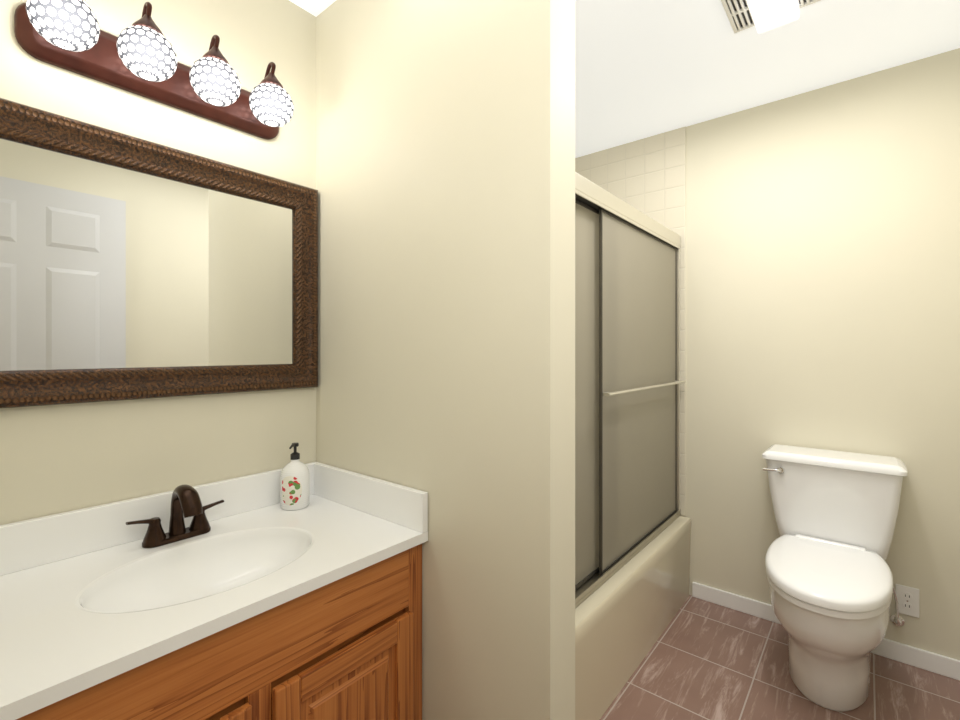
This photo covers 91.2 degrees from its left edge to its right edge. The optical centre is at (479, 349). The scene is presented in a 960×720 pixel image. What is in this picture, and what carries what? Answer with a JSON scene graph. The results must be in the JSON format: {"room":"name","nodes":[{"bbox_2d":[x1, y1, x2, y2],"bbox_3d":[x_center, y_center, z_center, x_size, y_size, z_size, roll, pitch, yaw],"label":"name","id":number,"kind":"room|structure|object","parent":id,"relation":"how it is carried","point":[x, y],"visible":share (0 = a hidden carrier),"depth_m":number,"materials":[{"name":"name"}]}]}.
{"room":"bathroom","nodes":[
{"label":"bathroom","id":0,"kind":"room"},
{"bbox_2d":[0,0,315,524],"bbox_3d":[-0.374,0.053,1.967,0.100,2.440,2.800,0,0,40],"label":"wall","id":1,"kind":"structure","parent":0,"point":[58,459],"depth_m":1.31,"materials":[{"name":"paint"}]},
{"bbox_2d":[14,0,293,139],"bbox_3d":[-0.790,-0.768,1.245,0.176,0.188,0.616,0,0,40],"label":"sconce","id":2,"kind":"object","parent":1,"relation":"attached to","point":[138,57],"visible":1,"depth_m":1.18,"materials":[{"name":"brown metal"}]},
{"bbox_2d":[0,98,317,407],"bbox_3d":[-0.847,-0.212,1.287,0.032,0.680,0.885,0,0,40],"label":"mirror","id":3,"kind":"object","parent":1,"relation":"attached to","point":[132,267],"visible":1,"depth_m":1.24,"materials":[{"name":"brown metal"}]},
{"bbox_2d":[316,0,574,719],"bbox_3d":[-0.172,0.053,1.390,0.946,2.440,0.116,0,0,40],"label":"wall","id":4,"kind":"structure","parent":0,"point":[445,158],"depth_m":1.21,"materials":[{"name":"paint"}]},
{"bbox_2d":[289,0,959,157],"bbox_3d":[0.413,-1.197,1.318,2.140,0.060,2.800,0,0,40],"label":"ceiling","id":5,"kind":"structure","parent":0,"point":[645,68],"depth_m":1.85,"materials":[{"name":"paint"}]},
{"bbox_2d":[721,0,820,33],"bbox_3d":[0.928,-1.137,1.499,0.275,0.060,0.340,0,0,40],"label":"ceiling vent","id":6,"kind":"object","parent":5,"relation":"in","point":[762,16],"visible":1,"depth_m":1.57,"materials":[{"name":"white"}]},
{"bbox_2d":[600,595,959,719],"bbox_3d":[0.413,1.303,1.318,2.140,0.060,2.800,0,0,40],"label":"floor","id":7,"kind":"structure","parent":0,"point":[704,660],"depth_m":1.80,"materials":[{"name":"tile"}]},
{"bbox_2d":[0,462,427,719],"bbox_3d":[-0.645,0.831,1.116,0.559,0.884,0.902,0,0,40],"label":"bathroom vanity","id":8,"kind":"object","parent":7,"relation":"on","point":[257,602],"visible":1,"depth_m":1.07,"materials":[{"name":"brown wood"}]},
{"bbox_2d":[126,484,223,547],"bbox_3d":[-0.763,0.422,1.212,0.151,0.147,0.225,0,0,40],"label":"faucet","id":9,"kind":"object","parent":8,"relation":"on","point":[186,501],"visible":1,"depth_m":1.20,"materials":[{"name":"brown metal"}]},
{"bbox_2d":[280,443,309,509],"bbox_3d":[-0.586,0.395,1.490,0.086,0.201,0.086,0,0,40],"label":"soap dispenser","id":10,"kind":"object","parent":8,"relation":"on","point":[295,485],"visible":1,"depth_m":1.46,"materials":[{"name":"ceramic"}]},
{"bbox_2d":[575,516,691,719],"bbox_3d":[0.304,1.071,2.083,0.781,0.405,1.541,0,0,40],"label":"bathtub","id":11,"kind":"object","parent":7,"relation":"on","point":[625,614],"visible":0.17,"depth_m":1.80,"materials":[{"name":"beige ceramic"}]},
{"bbox_2d":[575,172,685,607],"bbox_3d":[0.551,0.134,1.879,0.098,1.466,1.539,0,0,40],"label":"shower door","id":12,"kind":"structure","parent":11,"relation":"on","point":[627,382],"depth_m":1.91,"materials":[{"name":"grey glass"}]},
{"bbox_2d":[762,444,907,711],"bbox_3d":[1.319,0.855,1.788,0.473,0.836,0.720,0,0,40],"label":"toilet","id":13,"kind":"object","parent":7,"relation":"on","point":[830,579],"visible":1,"depth_m":1.76,"materials":[{"name":"white ceramic"}]},
{"bbox_2d":[680,48,959,659],"bbox_3d":[1.310,0.053,2.328,2.040,2.440,0.100,0,0,40],"label":"wall","id":14,"kind":"structure","parent":0,"point":[822,267],"depth_m":2.07,"materials":[{"name":"paint"}]},
{"bbox_2d":[575,126,685,515],"bbox_3d":[0.782,-0.150,2.695,0.758,2.033,0.006,0,0,40],"label":"tile","id":15,"kind":"structure","parent":14,"relation":"attached to","point":[646,176],"depth_m":2.54,"materials":[{"name":"beige tile"}]},
{"bbox_2d":[692,582,959,680],"bbox_3d":[1.537,1.236,2.069,1.136,0.075,0.012,0,0,40],"label":"baseboard","id":16,"kind":"structure","parent":14,"relation":"attached to","point":[922,659],"depth_m":1.95,"materials":[{"name":"white wood"}]},
{"bbox_2d":[895,584,918,617],"bbox_3d":[1.735,1.018,1.908,0.072,0.116,0.008,0,0,40],"label":"electrical outlet plate","id":17,"kind":"object","parent":14,"relation":"attached to","point":[908,599],"visible":0.98,"depth_m":1.91,"materials":[{"name":"white plastic"}]}
]}

